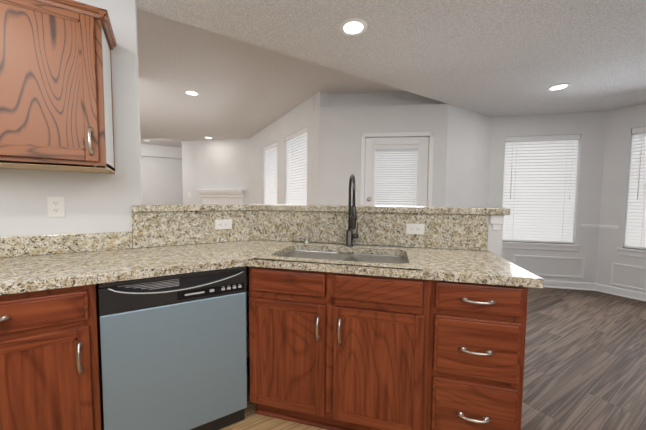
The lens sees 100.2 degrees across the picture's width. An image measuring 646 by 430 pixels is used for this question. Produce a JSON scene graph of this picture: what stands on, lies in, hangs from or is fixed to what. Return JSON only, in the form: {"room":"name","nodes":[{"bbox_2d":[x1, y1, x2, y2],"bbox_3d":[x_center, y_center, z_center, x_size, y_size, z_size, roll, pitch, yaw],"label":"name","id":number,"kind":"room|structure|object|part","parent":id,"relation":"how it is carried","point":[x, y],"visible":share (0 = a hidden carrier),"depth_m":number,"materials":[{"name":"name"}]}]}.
{"room":"kitchen","nodes":[
{"label":"kitchen","id":0,"kind":"room"},
{"bbox_2d":[0,0,142,239],"bbox_3d":[-2.546,-0.176,0.912,3.211,2.650,0.150,-1,4,-31],"label":"wall","id":1,"kind":"structure","parent":0,"point":[95,202],"depth_m":1.57,"materials":[{"name":"paint"}]},
{"bbox_2d":[47,196,64,216],"bbox_3d":[-1.460,-0.045,1.479,0.070,0.114,0.006,-1,4,-31],"label":"outlet","id":2,"kind":"object","parent":1,"relation":"attached to","point":[56,206],"visible":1,"depth_m":1.48,"materials":[{"name":"white plastic"}]},
{"bbox_2d":[0,0,116,172],"bbox_3d":[-1.364,-0.608,1.298,0.578,0.752,0.356,-1,4,-31],"label":"upper cabinet","id":3,"kind":"object","parent":1,"relation":"attached to","point":[56,104],"visible":1,"depth_m":1.23,"materials":[{"name":"brown wood"}]},
{"bbox_2d":[141,144,179,204],"bbox_3d":[-4.699,-0.557,7.389,3.587,2.650,0.293,-1,4,-31],"label":"wall","id":4,"kind":"structure","parent":0,"point":[162,178],"depth_m":7.43,"materials":[{"name":"paint"}]},
{"bbox_2d":[179,147,182,203],"bbox_3d":[-3.294,-0.551,7.474,1.090,2.650,0.990,-1,4,-31],"label":"wall","id":5,"kind":"structure","parent":0,"point":[180,149],"depth_m":7.71,"materials":[{"name":"paint"}]},
{"bbox_2d":[182,139,249,203],"bbox_3d":[-2.521,-0.506,6.795,2.032,2.650,0.400,1,3,10],"label":"wall","id":6,"kind":"structure","parent":0,"point":[215,164],"depth_m":6.57,"materials":[{"name":"paint"}]},
{"bbox_2d":[197,189,245,203],"bbox_3d":[-2.449,0.108,6.527,1.180,1.455,0.165,1,3,10],"label":"fireplace mantel","id":7,"kind":"object","parent":6,"relation":"attached to","point":[222,196],"visible":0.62,"depth_m":6.49,"materials":[{"name":"white wood"}]},
{"bbox_2d":[137,9,403,147],"bbox_3d":[-1.988,-1.823,5.351,8.800,0.150,7.050,-1,4,-31],"label":"ceiling","id":8,"kind":"structure","parent":0,"point":[245,90],"depth_m":3.34,"materials":[{"name":"white paint"}]},
{"bbox_2d":[184,90,199,95],"bbox_3d":[-1.770,-1.646,3.653,0.198,0.006,0.198,-1,4,-31],"label":"recessed light","id":9,"kind":"object","parent":8,"relation":"in","point":[191,92],"visible":0.96,"depth_m":3.65,"materials":[{"name":"white"}]},
{"bbox_2d":[249,91,328,204],"bbox_3d":[-0.840,-0.396,5.082,0.150,2.650,3.300,-1,4,-31],"label":"wall","id":10,"kind":"structure","parent":0,"point":[298,117],"depth_m":4.62,"materials":[{"name":"paint"}]},
{"bbox_2d":[263,141,276,203],"bbox_3d":[-1.011,-0.537,5.303,0.160,1.655,0.910,-1,4,-31],"label":"living room window","id":11,"kind":"structure","parent":10,"relation":"in","point":[270,173],"depth_m":5.32,"materials":[{"name":"white plastic"}]},
{"bbox_2d":[285,127,306,204],"bbox_3d":[-0.412,-0.476,4.306,0.160,1.655,0.940,-1,4,-31],"label":"living room window","id":12,"kind":"structure","parent":10,"relation":"in","point":[296,178],"depth_m":4.30,"materials":[{"name":"white plastic"}]},
{"bbox_2d":[245,215,503,357],"bbox_3d":[-0.006,0.553,1.794,2.020,1.139,1.328,-1,4,-31],"label":"wall","id":13,"kind":"structure","parent":0,"point":[495,230],"depth_m":1.69,"materials":[{"name":"paint"}]},
{"bbox_2d":[313,91,447,205],"bbox_3d":[0.765,-0.303,3.671,1.825,2.650,0.250,1,3,6],"label":"wall","id":14,"kind":"structure","parent":0,"point":[346,120],"depth_m":3.55,"materials":[{"name":"paint"}]},
{"bbox_2d":[364,137,428,205],"bbox_3d":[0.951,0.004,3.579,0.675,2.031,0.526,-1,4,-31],"label":"patio door","id":15,"kind":"structure","parent":14,"relation":"in","point":[396,171],"depth_m":3.55,"materials":[{"name":"white"}]},
{"bbox_3d":[0.952,-0.103,3.584,0.562,1.646,0.071,1,3,6],"label":"blind door","id":16,"kind":"part","parent":15,"relation":"part of","materials":[{"name":"white plastic"}]},
{"bbox_2d":[360,132,433,205],"bbox_3d":[0.946,-0.016,3.534,0.912,2.095,0.016,1,3,6],"label":"door frame","id":17,"kind":"structure","parent":14,"relation":"attached to","point":[431,149],"depth_m":3.47,"materials":[{"name":"white wood"}]},
{"bbox_2d":[136,0,645,116],"bbox_3d":[0.941,-1.419,0.477,8.800,0.360,4.350,-1,4,-31],"label":"ceiling","id":18,"kind":"structure","parent":0,"point":[497,58],"depth_m":2.09,"materials":[{"name":"white paint"}]},
{"bbox_2d":[339,18,366,35],"bbox_3d":[0.214,-1.321,1.909,0.198,0.006,0.198,-1,4,-31],"label":"recessed light","id":19,"kind":"object","parent":18,"relation":"in","point":[353,27],"visible":1,"depth_m":1.90,"materials":[{"name":"white"}]},
{"bbox_2d":[547,83,570,90],"bbox_3d":[2.504,-1.357,2.873,0.198,0.006,0.198,-1,4,-31],"label":"recessed light","id":20,"kind":"object","parent":18,"relation":"in","point":[562,86],"visible":0.94,"depth_m":2.87,"materials":[{"name":"white"}]},
{"bbox_2d":[219,287,645,429],"bbox_3d":[-0.893,1.072,3.645,8.800,0.120,11.400,-1,4,-31],"label":"floor","id":21,"kind":"structure","parent":0,"point":[585,361],"depth_m":2.01,"materials":[{"name":"brown wood"}]},
{"bbox_2d":[0,284,103,429],"bbox_3d":[-1.607,0.714,1.058,1.223,0.874,0.654,-1,4,-31],"label":"base cabinet","id":22,"kind":"object","parent":21,"relation":"on","point":[50,363],"visible":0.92,"depth_m":1.05,"materials":[{"name":"brown wood"}]},
{"bbox_2d":[98,266,246,429],"bbox_3d":[-0.811,0.697,1.529,0.602,0.868,0.582,-1,4,-31],"label":"dishwasher","id":23,"kind":"object","parent":21,"relation":"on","point":[173,352],"visible":0.96,"depth_m":1.26,"materials":[{"name":"metal"}]},
{"bbox_2d":[249,266,444,429],"bbox_3d":[0.131,0.696,1.625,0.946,0.874,0.620,1,3,14],"label":"base cabinet","id":24,"kind":"object","parent":21,"relation":"on","point":[335,351],"depth_m":1.32,"materials":[{"name":"brown wood"}]},
{"bbox_2d":[0,204,543,294],"bbox_3d":[-0.473,0.115,1.347,3.502,0.304,1.866,-1,4,-31],"label":"countertop","id":25,"kind":"structure","parent":24,"relation":"on","point":[451,244],"depth_m":1.64,"materials":[{"name":"beige stone"}]},
{"bbox_2d":[215,219,231,229],"bbox_3d":[-0.705,0.067,1.917,0.114,0.070,0.006,-1,4,-31],"label":"outlet","id":26,"kind":"object","parent":25,"relation":"attached to","point":[223,224],"visible":1,"depth_m":1.92,"materials":[{"name":"white plastic"}]},
{"bbox_2d":[304,234,308,243],"bbox_3d":[-0.117,0.167,1.889,0.050,0.068,0.050,-1,4,-31],"label":"soap dispenser","id":27,"kind":"object","parent":25,"relation":"on","point":[306,239],"visible":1,"depth_m":1.89,"materials":[{"name":"silver metal"}]},
{"bbox_2d":[280,250,406,263],"bbox_3d":[0.106,0.362,1.589,0.795,0.205,0.450,1,3,14],"label":"undermount sink","id":28,"kind":"object","parent":25,"relation":"in","point":[377,258],"visible":0.08,"depth_m":1.67,"materials":[{"name":"metal"}]},
{"bbox_2d":[345,174,358,245],"bbox_3d":[0.200,-0.024,1.739,0.090,0.472,0.209,0,3,-3],"label":"pull-down faucet","id":29,"kind":"object","parent":25,"relation":"on","point":[352,219],"visible":1,"depth_m":1.79,"materials":[{"name":"grey metal"}]},
{"bbox_2d":[406,223,424,234],"bbox_3d":[0.605,0.092,1.771,0.114,0.070,0.006,1,3,14],"label":"outlet","id":30,"kind":"object","parent":25,"relation":"attached to","point":[415,228],"visible":1,"depth_m":1.77,"materials":[{"name":"white plastic"}]},
{"bbox_2d":[441,281,527,429],"bbox_3d":[0.717,0.709,1.478,0.422,0.874,0.620,1,3,14],"label":"base cabinet","id":31,"kind":"object","parent":21,"relation":"on","point":[482,363],"depth_m":1.16,"materials":[{"name":"brown wood"}]},
{"bbox_2d":[439,101,491,206],"bbox_3d":[2.030,-0.301,3.827,1.180,2.650,0.150,-1,4,-31],"label":"wall","id":32,"kind":"structure","parent":0,"point":[468,151],"depth_m":3.67,"materials":[{"name":"paint"}]},
{"bbox_2d":[488,111,606,282],"bbox_3d":[3.207,-0.215,3.892,1.529,2.490,0.150,1,3,13],"label":"wall","id":33,"kind":"structure","parent":0,"point":[590,127],"depth_m":3.76,"materials":[{"name":"paint"}]},
{"bbox_2d":[502,134,580,250],"bbox_3d":[3.089,-0.313,3.883,1.020,1.615,0.160,1,3,13],"label":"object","id":34,"kind":"structure","parent":33,"relation":"in","point":[539,188],"depth_m":3.87,"materials":[{"name":"white plastic"}]},
{"bbox_2d":[596,103,645,292],"bbox_3d":[4.723,-0.111,2.267,0.150,2.490,3.390,-1,4,-31],"label":"wall","id":35,"kind":"structure","parent":0,"point":[621,123],"depth_m":3.54,"materials":[{"name":"paint"}]},
{"bbox_2d":[513,224,645,300],"bbox_3d":[3.539,0.674,2.165,2.020,0.914,4.350,-1,4,-31],"label":"trim","id":36,"kind":"structure","parent":35,"relation":"attached to","point":[631,294],"depth_m":3.73,"materials":[{"name":"white wood"}]},
{"bbox_2d":[616,127,645,257],"bbox_3d":[4.182,-0.265,3.106,0.160,1.625,1.020,-1,4,-31],"label":"bay window","id":37,"kind":"structure","parent":35,"relation":"in","point":[635,236],"depth_m":3.42,"materials":[{"name":"white plastic"}]}
]}

